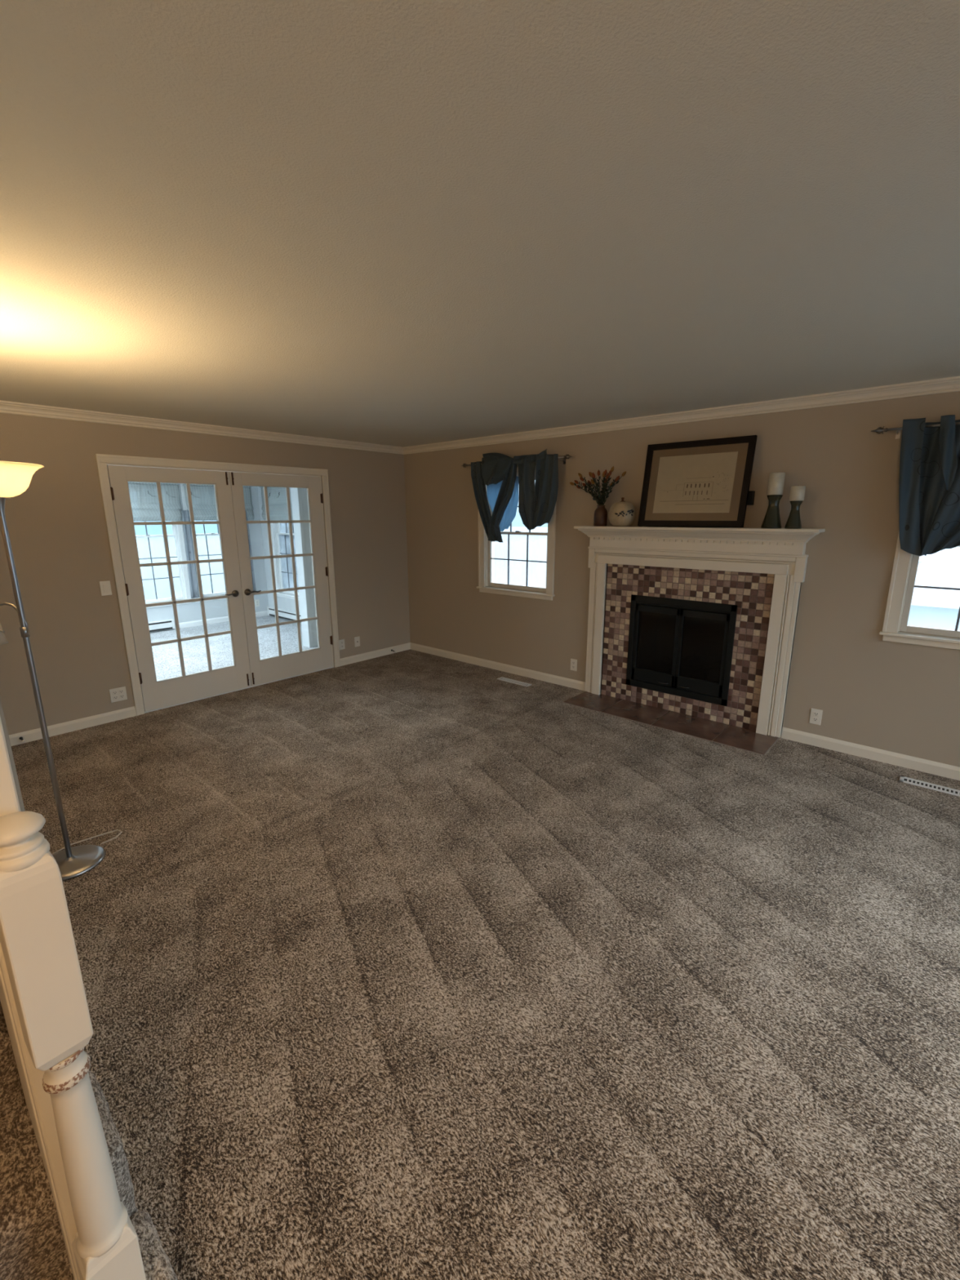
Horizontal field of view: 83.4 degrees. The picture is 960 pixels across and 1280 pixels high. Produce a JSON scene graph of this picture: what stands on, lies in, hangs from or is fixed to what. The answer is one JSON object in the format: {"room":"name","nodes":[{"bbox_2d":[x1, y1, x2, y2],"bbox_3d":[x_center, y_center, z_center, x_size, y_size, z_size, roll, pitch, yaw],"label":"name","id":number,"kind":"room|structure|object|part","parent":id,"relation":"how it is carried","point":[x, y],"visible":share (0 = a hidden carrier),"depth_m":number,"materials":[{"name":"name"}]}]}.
{"room":"living room","nodes":[
{"label":"living room","id":0,"kind":"room"},
{"bbox_2d":[0,697,26,1103],"bbox_3d":[-2.444,-0.067,2.321,3.830,2.440,0.099,11,17,40],"label":"wall","id":1,"kind":"structure","parent":0,"point":[2,713],"depth_m":1.13,"materials":[{"name":"beige paint"}]},
{"bbox_2d":[0,716,79,1279],"bbox_3d":[-0.884,0.156,0.922,0.379,2.250,0.066,11,17,40],"label":"trim","id":2,"kind":"structure","parent":1,"relation":"attached to","point":[38,1102],"depth_m":0.94,"materials":[{"name":"white paint"}]},
{"bbox_2d":[0,413,410,734],"bbox_3d":[-2.328,-0.728,5.158,0.140,2.440,4.440,11,17,40],"label":"wall","id":3,"kind":"structure","parent":0,"point":[57,528],"depth_m":4.27,"materials":[{"name":"beige paint"}]},
{"bbox_2d":[8,706,136,746],"bbox_3d":[-3.341,0.709,4.196,0.014,0.085,1.176,11,17,40],"label":"baseboard","id":4,"kind":"structure","parent":3,"relation":"attached to","point":[99,719],"depth_m":4.30,"materials":[{"name":"white paint"}]},
{"bbox_2d":[99,580,111,595],"bbox_3d":[-3.008,-0.416,4.327,0.010,0.116,0.073,11,17,40],"label":"light switch","id":5,"kind":"object","parent":3,"relation":"attached to","point":[105,587],"visible":1,"depth_m":4.32,"materials":[{"name":"white plastic"}]},
{"bbox_2d":[109,686,127,702],"bbox_3d":[-3.027,0.457,4.505,0.009,0.116,0.118,11,17,40],"label":"wall outlet","id":6,"kind":"object","parent":3,"relation":"attached to","point":[118,694],"visible":1,"depth_m":4.50,"materials":[{"name":"white plastic"}]},
{"bbox_2d":[106,465,251,711],"bbox_3d":[-2.594,-0.453,4.783,0.096,2.048,0.964,11,17,40],"label":"door","id":7,"kind":"structure","parent":3,"relation":"in","point":[156,694],"depth_m":4.76,"materials":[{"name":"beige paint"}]},
{"bbox_3d":[-2.330,-0.431,5.064,0.058,0.064,0.145,11,17,40],"label":"lever handle","id":8,"kind":"part","parent":7,"relation":"part of","materials":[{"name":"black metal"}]},
{"bbox_2d":[0,400,404,454],"bbox_3d":[-2.294,-1.854,4.774,0.075,0.071,4.287,11,17,40],"label":"trim","id":9,"kind":"structure","parent":3,"relation":"attached to","point":[6,406],"depth_m":4.50,"materials":[{"name":"white paint"}]},
{"bbox_2d":[95,453,340,715],"bbox_3d":[-2.328,-0.578,5.176,0.161,2.140,2.051,11,17,40],"label":"trim","id":10,"kind":"structure","parent":3,"relation":"attached to","point":[103,460],"depth_m":4.58,"materials":[{"name":"white paint"}]},
{"bbox_2d":[144,666,333,712],"bbox_3d":[-2.339,0.459,5.419,0.138,0.010,1.898,11,17,40],"label":"threshold","id":11,"kind":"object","parent":3,"relation":"attached to","point":[330,667],"depth_m":5.25,"materials":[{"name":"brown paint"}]},
{"bbox_2d":[229,471,333,685],"bbox_3d":[-1.958,-0.618,5.482,0.096,2.048,0.948,11,17,40],"label":"door","id":12,"kind":"structure","parent":3,"relation":"in","point":[281,666],"depth_m":5.48,"materials":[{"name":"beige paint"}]},
{"bbox_3d":[-2.197,-0.465,5.211,0.058,0.064,0.145,11,17,40],"label":"lever handle","id":13,"kind":"part","parent":12,"relation":"part of","materials":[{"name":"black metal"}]},
{"bbox_2d":[338,639,345,649],"bbox_3d":[-1.565,0.052,6.105,0.009,0.116,0.073,11,17,40],"label":"wall outlet","id":14,"kind":"object","parent":3,"relation":"attached to","point":[341,642],"visible":1,"depth_m":6.10,"materials":[{"name":"white plastic"}]},
{"bbox_2d":[354,636,359,647],"bbox_3d":[-1.425,0.020,6.257,0.012,0.116,0.073,11,17,40],"label":"wall outlet","id":15,"kind":"object","parent":3,"relation":"attached to","point":[357,639],"visible":1,"depth_m":6.25,"materials":[{"name":"white plastic"}]},
{"bbox_2d":[339,642,410,666],"bbox_3d":[-1.243,0.166,6.499,0.014,0.085,1.074,11,17,40],"label":"baseboard","id":16,"kind":"structure","parent":3,"relation":"attached to","point":[367,655],"depth_m":6.46,"materials":[{"name":"white paint"}]},
{"bbox_2d":[146,483,268,632],"bbox_3d":[-5.060,-1.268,7.518,0.140,2.440,4.440,11,17,40],"label":"wall","id":17,"kind":"structure","parent":0,"point":[192,611],"depth_m":8.69,"materials":[{"name":"white paint"}]},
{"bbox_2d":[128,481,182,521],"bbox_3d":[-4.722,-1.948,7.558,0.053,0.546,0.980,11,17,40],"label":"roman shade","id":18,"kind":"object","parent":17,"relation":"attached to","point":[143,495],"visible":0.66,"depth_m":7.64,"materials":[{"name":"white fabric"}]},
{"bbox_2d":[148,618,174,631],"bbox_3d":[-5.020,-0.141,7.665,0.062,0.138,1.220,11,17,40],"label":"baseboard heater","id":19,"kind":"object","parent":17,"relation":"attached to","point":[167,624],"visible":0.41,"depth_m":7.97,"materials":[{"name":"white metal"}]},
{"bbox_2d":[135,520,191,608],"bbox_3d":[-4.792,-1.377,7.791,0.215,1.798,0.938,11,17,40],"label":"window","id":20,"kind":"structure","parent":17,"relation":"in","point":[177,530],"depth_m":8.05,"materials":[{"name":"white paint"}]},
{"bbox_2d":[138,537,179,599],"bbox_3d":[-4.779,-1.041,7.858,0.012,0.899,0.702,11,17,40],"label":"grille","id":21,"kind":"object","parent":20,"relation":"attached to","point":[176,540],"depth_m":8.02,"materials":[{"name":"grey"}]},
{"bbox_3d":[-4.782,-1.035,7.862,0.030,0.965,0.770,11,17,40],"label":"sash","id":22,"kind":"part","parent":20,"relation":"part of","materials":[{"name":"clear glass"}]},
{"bbox_3d":[-4.811,-1.835,7.700,0.030,0.719,0.770,11,17,40],"label":"sash","id":23,"kind":"part","parent":20,"relation":"part of","materials":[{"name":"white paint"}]},
{"bbox_3d":[-4.745,-0.522,7.949,0.095,0.061,0.938,11,17,40],"label":"sill","id":24,"kind":"part","parent":20,"relation":"part of","materials":[{"name":"white paint"}]},
{"bbox_2d":[181,510,199,598],"bbox_3d":[-4.335,-1.280,8.089,0.036,1.300,0.172,11,17,40],"label":"drape","id":25,"kind":"object","parent":17,"relation":"hanging from","point":[193,584],"visible":0.74,"depth_m":8.07,"materials":[{"name":"white fabric"}]},
{"bbox_2d":[179,483,226,602],"bbox_3d":[-4.187,-1.534,8.456,0.215,1.798,0.853,11,17,40],"label":"window","id":26,"kind":"structure","parent":17,"relation":"in","point":[181,485],"depth_m":8.40,"materials":[{"name":"white paint"}]},
{"bbox_2d":[202,520,218,533],"bbox_3d":[-4.203,-1.987,8.363,0.012,0.659,0.617,11,17,40],"label":"grille","id":27,"kind":"object","parent":26,"relation":"attached to","point":[202,521],"depth_m":8.35,"materials":[{"name":"grey"}]},
{"bbox_3d":[-4.139,-0.679,8.614,0.095,0.061,0.853,11,17,40],"label":"sill","id":28,"kind":"part","parent":26,"relation":"part of","materials":[{"name":"white paint"}]},
{"bbox_3d":[-4.177,-1.192,8.527,0.030,0.965,0.685,11,17,40],"label":"sash","id":29,"kind":"part","parent":26,"relation":"part of","materials":[{"name":"white paint"}]},
{"bbox_2d":[198,535,223,593],"bbox_3d":[-4.174,-1.198,8.523,0.012,0.899,0.617,11,17,40],"label":"grille","id":30,"kind":"object","parent":26,"relation":"attached to","point":[208,555],"depth_m":8.46,"materials":[{"name":"grey"}]},
{"bbox_2d":[182,483,253,520],"bbox_3d":[-4.016,-2.131,8.334,0.053,0.546,1.010,11,17,40],"label":"roman shade","id":31,"kind":"object","parent":26,"relation":"attached to","point":[202,495],"visible":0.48,"depth_m":8.18,"materials":[{"name":"white fabric"}]},
{"bbox_2d":[173,610,268,629],"bbox_3d":[-4.126,-0.335,8.693,0.014,0.085,1.530,11,17,40],"label":"baseboard","id":32,"kind":"structure","parent":17,"relation":"attached to","point":[224,619],"depth_m":8.53,"materials":[{"name":"white paint"}]},
{"bbox_2d":[245,510,256,591],"bbox_3d":[-3.768,-1.427,8.711,0.036,1.300,0.163,11,17,40],"label":"drape","id":33,"kind":"object","parent":17,"relation":"hanging from","point":[246,517],"visible":0.15,"depth_m":8.77,"materials":[{"name":"white fabric"}]},
{"bbox_2d":[254,599,259,606],"bbox_3d":[-3.751,-0.621,9.066,0.009,0.116,0.073,11,17,40],"label":"wall outlet","id":34,"kind":"object","parent":17,"relation":"attached to","point":[256,602],"visible":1,"depth_m":9.06,"materials":[{"name":"white plastic"}]},
{"bbox_2d":[290,487,318,647],"bbox_3d":[-2.003,-1.170,7.054,0.165,2.440,0.815,11,17,40],"label":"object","id":35,"kind":"structure","parent":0,"point":[299,495],"depth_m":6.79,"materials":[{"name":"white paint"}]},
{"bbox_2d":[0,0,959,447],"bbox_3d":[-0.022,-1.284,1.870,7.680,0.120,5.980,11,17,40],"label":"ceiling","id":36,"kind":"structure","parent":0,"point":[396,223],"depth_m":1.36,"materials":[{"name":"beige paint"}]},
{"bbox_2d":[11,615,959,1279],"bbox_3d":[-1.379,0.929,3.627,11.330,0.100,5.980,11,17,40],"label":"floor","id":37,"kind":"structure","parent":0,"point":[410,964],"depth_m":1.98,"materials":[{"name":"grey carpet"}]},
{"bbox_2d":[0,461,122,880],"bbox_3d":[-2.001,0.179,2.478,0.359,1.886,0.424,11,17,40],"label":"floor lamp","id":38,"kind":"object","parent":37,"relation":"on","point":[15,477],"depth_m":2.43,"materials":[{"name":"silver metal"}]},
{"bbox_3d":[-2.169,-0.039,2.391,0.096,0.118,0.096,11,17,40],"label":"lamp shade","id":39,"kind":"part","parent":38,"relation":"part of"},
{"bbox_3d":[-2.088,-0.091,2.384,0.165,0.156,0.030,1,13,4],"label":"reading arm","id":40,"kind":"part","parent":38,"relation":"part of","materials":[{"name":"silver metal"}]},
{"bbox_3d":[-2.025,-0.666,2.246,0.344,0.134,0.344,11,17,40],"label":"lamp shade","id":41,"kind":"part","parent":38,"relation":"part of","materials":[{"name":"white glass"}]},
{"bbox_3d":[-2.067,1.067,2.760,0.123,0.013,0.396,9,16,35],"label":"power cord","id":42,"kind":"part","parent":38,"relation":"part of","materials":[{"name":"white plastic"}]},
{"bbox_2d":[0,1001,177,1279],"bbox_3d":[-1.668,0.712,0.985,2.342,1.524,1.361,11,17,40],"label":"staircase","id":43,"kind":"structure","parent":37,"relation":"on","point":[33,1246],"depth_m":1.09,"materials":[{"name":"carpet"}]},
{"bbox_2d":[0,811,146,1279],"bbox_3d":[-0.694,0.773,0.916,0.084,1.050,0.084,11,17,40],"label":"newel post","id":44,"kind":"object","parent":43,"relation":"on","point":[37,943],"visible":1,"depth_m":0.85,"materials":[{"name":"white paint"}]},
{"bbox_2d":[497,676,532,686],"bbox_3d":[0.350,0.427,5.521,0.390,0.008,0.085,11,17,40],"label":"floor vent","id":45,"kind":"object","parent":37,"relation":"in","point":[505,679],"visible":1,"depth_m":5.51,"materials":[{"name":"white metal"}]},
{"bbox_2d":[563,700,779,755],"bbox_3d":[1.535,0.657,4.527,1.689,0.004,0.430,11,17,40],"label":"hearth grout","id":46,"kind":"object","parent":37,"relation":"on","point":[620,700],"visible":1,"depth_m":4.24,"materials":[{"name":"brown"}]},
{"bbox_2d":[564,691,778,754],"bbox_3d":[1.535,0.652,4.527,1.679,0.006,0.427,11,17,40],"label":"hearth","id":47,"kind":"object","parent":46,"relation":"on","point":[703,728],"depth_m":4.42,"materials":[{"name":"brown tile"}]},
{"bbox_2d":[898,775,959,796],"bbox_3d":[2.860,0.924,3.353,0.392,0.008,0.085,11,17,40],"label":"floor vent","id":48,"kind":"object","parent":37,"relation":"in","point":[902,779],"visible":1,"depth_m":3.38,"materials":[{"name":"white metal"}]},
{"bbox_2d":[257,391,959,767],"bbox_3d":[0.606,-0.799,5.421,11.190,2.440,0.140,11,17,40],"label":"wall","id":49,"kind":"structure","parent":0,"point":[870,691],"depth_m":3.87,"materials":[{"name":"beige paint"}]},
{"bbox_2d":[258,486,293,519],"bbox_3d":[-2.955,-2.100,8.186,1.500,0.545,0.050,11,17,40],"label":"roman shade","id":50,"kind":"object","parent":49,"relation":"attached to","point":[277,497],"visible":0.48,"depth_m":8.37,"materials":[{"name":"white fabric"}]},
{"bbox_2d":[266,606,301,622],"bbox_3d":[-2.964,-0.373,8.633,1.680,0.138,0.062,11,17,40],"label":"baseboard heater","id":51,"kind":"object","parent":49,"relation":"attached to","point":[288,615],"visible":0.44,"depth_m":8.82,"materials":[{"name":"white metal"}]},
{"bbox_2d":[270,520,299,599],"bbox_3d":[-2.851,-1.523,8.388,1.283,1.798,0.215,11,17,40],"label":"window","id":52,"kind":"structure","parent":49,"relation":"in","point":[280,536],"depth_m":8.70,"materials":[{"name":"white paint"}]},
{"bbox_3d":[-2.845,-1.552,8.389,1.261,1.742,0.194,11,17,40],"label":"casing","id":53,"kind":"part","parent":52,"relation":"part of","materials":[{"name":"white paint"}]},
{"bbox_3d":[-2.838,-1.981,8.299,1.115,0.719,0.030,11,17,40],"label":"sash","id":54,"kind":"part","parent":52,"relation":"part of","materials":[{"name":"glass"}]},
{"bbox_3d":[-2.834,-1.978,8.304,1.047,0.659,0.004,11,17,40],"label":"glass","id":55,"kind":"part","parent":52,"relation":"part of","materials":[{"name":"clear glass"}]},
{"bbox_3d":[-2.858,-1.180,8.458,1.115,0.965,0.030,11,17,40],"label":"sash","id":56,"kind":"part","parent":52,"relation":"part of","materials":[{"name":"white paint"}]},
{"bbox_3d":[-2.888,-0.667,8.541,1.283,0.061,0.095,11,17,40],"label":"sill","id":57,"kind":"part","parent":52,"relation":"part of","materials":[{"name":"white paint"}]},
{"bbox_2d":[280,534,297,587],"bbox_3d":[-2.861,-1.186,8.454,1.047,0.899,0.012,11,17,40],"label":"grille","id":58,"kind":"object","parent":52,"relation":"attached to","point":[286,566],"depth_m":8.69,"materials":[{"name":"grey"}]},
{"bbox_3d":[-2.854,-1.188,8.461,1.047,0.899,0.004,11,17,40],"label":"glass","id":59,"kind":"part","parent":52,"relation":"part of","materials":[{"name":"clear glass"}]},
{"bbox_2d":[409,642,585,690],"bbox_3d":[0.070,0.265,6.054,2.585,0.085,0.014,11,17,40],"label":"baseboard","id":60,"kind":"structure","parent":49,"relation":"attached to","point":[562,681],"depth_m":5.88,"materials":[{"name":"white paint"}]},
{"bbox_2d":[461,453,571,467],"bbox_3d":[0.335,-1.734,5.276,1.371,0.073,0.110,11,17,40],"label":"curtain rod","id":61,"kind":"object","parent":49,"relation":"attached to","point":[567,456],"visible":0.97,"depth_m":4.94,"materials":[{"name":"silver metal"}]},
{"bbox_2d":[471,448,558,542],"bbox_3d":[0.311,-1.404,5.314,1.098,0.880,0.094,11,17,40],"label":"curtain","id":62,"kind":"object","parent":61,"relation":"hanging from","point":[536,500],"visible":1,"depth_m":5.27,"materials":[{"name":"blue fabric"}]},
{"bbox_3d":[0.591,-1.380,5.041,0.318,0.686,0.055,11,17,40],"label":"panel","id":63,"kind":"part","parent":62,"relation":"part of","materials":[{"name":"blue fabric"}]},
{"bbox_2d":[476,466,556,600],"bbox_3d":[0.402,-1.096,5.527,0.998,1.283,0.215,11,17,40],"label":"window","id":64,"kind":"structure","parent":49,"relation":"in","point":[486,547],"depth_m":5.61,"materials":[{"name":"white paint"}]},
{"bbox_3d":[0.364,-0.491,5.622,0.998,0.061,0.095,11,17,40],"label":"sill","id":65,"kind":"part","parent":64,"relation":"part of","materials":[{"name":"white paint"}]},
{"bbox_3d":[0.394,-0.820,5.581,0.800,0.587,0.030,11,17,40],"label":"sash","id":66,"kind":"part","parent":64,"relation":"part of","materials":[{"name":"beige plastic"}]},
{"bbox_2d":[490,534,546,586],"bbox_3d":[0.392,-0.827,5.577,0.732,0.521,0.012,11,17,40],"label":"grille","id":67,"kind":"object","parent":64,"relation":"attached to","point":[491,584],"depth_m":5.64,"materials":[{"name":"grey"}]},
{"bbox_2d":[570,658,577,671],"bbox_3d":[0.919,0.244,5.280,0.073,0.116,0.009,11,17,40],"label":"wall outlet","id":68,"kind":"object","parent":49,"relation":"attached to","point":[573,662],"visible":1,"depth_m":5.28,"materials":[{"name":"white plastic"}]},
{"bbox_2d":[403,376,959,454],"bbox_3d":[1.844,-1.674,3.940,7.400,0.071,0.075,11,17,40],"label":"trim","id":69,"kind":"structure","parent":49,"relation":"attached to","point":[949,384],"depth_m":3.96,"materials":[{"name":"white paint"}]},
{"bbox_2d":[626,594,737,706],"bbox_3d":[1.833,0.026,4.726,0.881,0.840,0.569,11,17,40],"label":"fireplace insert","id":70,"kind":"object","parent":49,"relation":"in","point":[684,648],"visible":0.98,"depth_m":4.52,"materials":[{"name":"black metal"}]},
{"bbox_3d":[1.526,0.024,4.673,0.342,0.528,0.004,11,17,40],"label":"glass","id":71,"kind":"part","parent":70,"relation":"part of","materials":[{"name":"black glass"}]},
{"bbox_3d":[1.522,0.047,4.675,0.390,0.683,0.030,11,17,40],"label":"door","id":72,"kind":"part","parent":70,"relation":"part of","materials":[{"name":"black glass"}]},
{"bbox_3d":[1.817,0.105,4.420,0.390,0.683,0.030,11,17,40],"label":"door","id":73,"kind":"part","parent":70,"relation":"part of","materials":[{"name":"black glass"}]},
{"bbox_3d":[1.820,0.083,4.419,0.342,0.528,0.004,11,17,40],"label":"glass","id":74,"kind":"part","parent":70,"relation":"part of","materials":[{"name":"black glass"}]},
{"bbox_2d":[600,564,774,730],"bbox_3d":[1.667,0.010,4.536,1.373,1.240,0.020,11,17,40],"label":"fireplace tile surround","id":75,"kind":"object","parent":49,"relation":"attached to","point":[752,593],"visible":0.8,"depth_m":4.38,"materials":[{"name":"tile"}]},
{"bbox_2d":[573,525,825,737],"bbox_3d":[1.611,-0.130,4.425,1.890,1.562,0.208,11,17,40],"label":"fireplace surround","id":76,"kind":"object","parent":49,"relation":"attached to","point":[780,552],"visible":1,"depth_m":4.11,"materials":[{"name":"white paint"}]},
{"bbox_3d":[1.079,-0.100,5.016,0.160,1.240,0.062,11,17,40],"label":"leg","id":77,"kind":"part","parent":76,"relation":"part of","materials":[{"name":"white paint"}]},
{"bbox_2d":[593,505,607,526],"bbox_3d":[1.053,-1.084,4.693,0.114,0.178,0.114,11,17,40],"label":"vase","id":78,"kind":"object","parent":76,"relation":"on","point":[601,512],"visible":1,"depth_m":4.65,"materials":[{"name":"brown ceramic"}]},
{"bbox_2d":[569,466,626,505],"bbox_3d":[1.007,-1.321,4.665,0.531,0.334,0.131,8,16,33],"label":"dried flowers","id":79,"kind":"object","parent":78,"relation":"in","point":[601,498],"visible":1,"depth_m":4.64,"materials":[{"name":"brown plant"}]},
{"bbox_2d":[608,497,635,526],"bbox_3d":[1.202,-1.082,4.548,0.226,0.239,0.227,11,17,40],"label":"jar","id":80,"kind":"object","parent":76,"relation":"on","point":[621,513],"visible":1,"depth_m":4.48,"materials":[{"name":"beige ceramic"}]},
{"bbox_2d":[637,435,757,527],"bbox_3d":[1.652,-1.200,4.137,0.838,0.644,0.127,11,17,40],"label":"framed picture","id":81,"kind":"object","parent":76,"relation":"on","point":[700,483],"visible":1,"depth_m":4.12,"materials":[{"name":"brown wood"}]},
{"bbox_2d":[652,451,737,513],"bbox_3d":[1.649,-1.202,4.153,0.772,0.601,0.097,11,17,40],"label":"print","id":82,"kind":"object","parent":81,"relation":"attached to","point":[683,482],"depth_m":4.14,"materials":[{"name":"beige paper"}]},
{"bbox_3d":[1.612,-0.837,4.272,1.860,0.069,0.186,11,17,40],"label":"crown","id":83,"kind":"part","parent":76,"relation":"part of","materials":[{"name":"white paint"}]},
{"bbox_2d":[573,525,825,533],"bbox_3d":[1.608,-0.879,4.251,1.890,0.024,0.208,11,17,40],"label":"mantel shelf","id":84,"kind":"object","parent":76,"relation":"attached to","point":[582,528],"depth_m":4.14,"materials":[{"name":"white paint"}]},
{"bbox_2d":[760,494,782,528],"bbox_3d":[2.072,-0.906,3.807,0.132,0.228,0.132,11,17,40],"label":"candle holder","id":85,"kind":"object","parent":76,"relation":"on","point":[771,519],"visible":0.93,"depth_m":3.77,"materials":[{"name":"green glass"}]},
{"bbox_2d":[767,471,785,495],"bbox_3d":[2.071,-1.094,3.763,0.097,0.156,0.097,11,17,40],"label":"pillar candle","id":86,"kind":"object","parent":85,"relation":"on","point":[776,480],"visible":0.89,"depth_m":3.73,"materials":[{"name":"beige wax"}]},
{"bbox_3d":[2.229,0.127,4.023,0.167,1.240,0.062,11,17,40],"label":"leg","id":87,"kind":"part","parent":76,"relation":"part of","materials":[{"name":"white paint"}]},
{"bbox_2d":[784,501,802,528],"bbox_3d":[2.177,-0.866,3.725,0.104,0.186,0.104,11,17,40],"label":"candle holder","id":88,"kind":"object","parent":76,"relation":"on","point":[793,522],"visible":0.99,"depth_m":3.70,"materials":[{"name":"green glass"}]},
{"bbox_2d":[789,485,805,501],"bbox_3d":[2.177,-1.008,3.692,0.089,0.104,0.089,11,17,40],"label":"pillar candle","id":89,"kind":"object","parent":88,"relation":"on","point":[797,492],"visible":1,"depth_m":3.66,"materials":[{"name":"beige wax"}]},
{"bbox_2d":[808,707,822,724],"bbox_3d":[2.463,0.562,3.949,0.073,0.116,0.009,11,17,40],"label":"wall outlet","id":90,"kind":"object","parent":49,"relation":"attached to","point":[815,716],"visible":1,"depth_m":3.95,"materials":[{"name":"white plastic"}]},
{"bbox_2d":[781,727,959,780],"bbox_3d":[3.475,0.938,3.112,3.115,0.085,0.014,11,17,40],"label":"baseboard","id":91,"kind":"structure","parent":49,"relation":"attached to","point":[926,766],"depth_m":3.74,"materials":[{"name":"white paint"}]},
{"bbox_2d":[871,422,959,439],"bbox_3d":[3.051,-1.197,2.929,1.521,0.073,0.110,11,17,40],"label":"curtain rod","id":92,"kind":"object","parent":49,"relation":"attached to","point":[879,429],"visible":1,"depth_m":3.33,"materials":[{"name":"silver metal"}]},
{"bbox_3d":[3.029,-1.204,2.902,1.345,0.016,0.016,11,17,40],"label":"rod","id":93,"kind":"part","parent":92,"relation":"part of","materials":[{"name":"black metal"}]},
{"bbox_2d":[898,414,959,556],"bbox_3d":[2.955,-0.866,3.030,1.022,0.812,0.102,12,18,42],"label":"curtain","id":94,"kind":"object","parent":92,"relation":"hanging from","point":[929,480],"visible":1,"depth_m":3.25,"materials":[{"name":"blue fabric"}]},
{"bbox_3d":[3.025,-0.848,2.963,0.825,0.805,0.064,11,17,40],"label":"wide panel","id":95,"kind":"part","parent":94,"relation":"part of","materials":[{"name":"blue fabric"}]},
{"bbox_2d":[879,529,959,649],"bbox_3d":[3.096,-0.564,3.199,0.998,1.283,0.215,11,17,40],"label":"window","id":96,"kind":"structure","parent":49,"relation":"in","point":[895,628],"depth_m":3.48,"materials":[{"name":"white paint"}]},
{"bbox_3d":[3.058,0.042,3.294,0.998,0.061,0.095,11,17,40],"label":"sill","id":97,"kind":"part","parent":96,"relation":"part of","materials":[{"name":"white paint"}]},
{"bbox_3d":[3.088,-0.288,3.254,0.800,0.587,0.030,11,17,40],"label":"sash","id":98,"kind":"part","parent":96,"relation":"part of","materials":[{"name":"beige plastic"}]},
{"bbox_2d":[914,585,959,631],"bbox_3d":[3.086,-0.294,3.249,0.732,0.521,0.012,11,17,40],"label":"grille","id":99,"kind":"object","parent":96,"relation":"attached to","point":[916,628],"depth_m":3.43,"materials":[{"name":"grey"}]},
{"bbox_2d":[911,546,959,608],"bbox_3d":[12.708,-3.698,15.588,7.600,4.600,7.200,11,17,40],"label":"sky","id":100,"kind":"structure","parent":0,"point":[941,568],"depth_m":13.26,"materials":[{"name":"white"}]},
{"label":"outside","id":101,"kind":"structure","parent":0,"visible":0},
{"bbox_2d":[136,526,959,631],"bbox_3d":[8.633,-3.467,24.844,130.000,0.020,120.000,11,17,40],"label":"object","id":102,"kind":"structure","parent":101,"point":[944,618],"depth_m":23.60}
]}

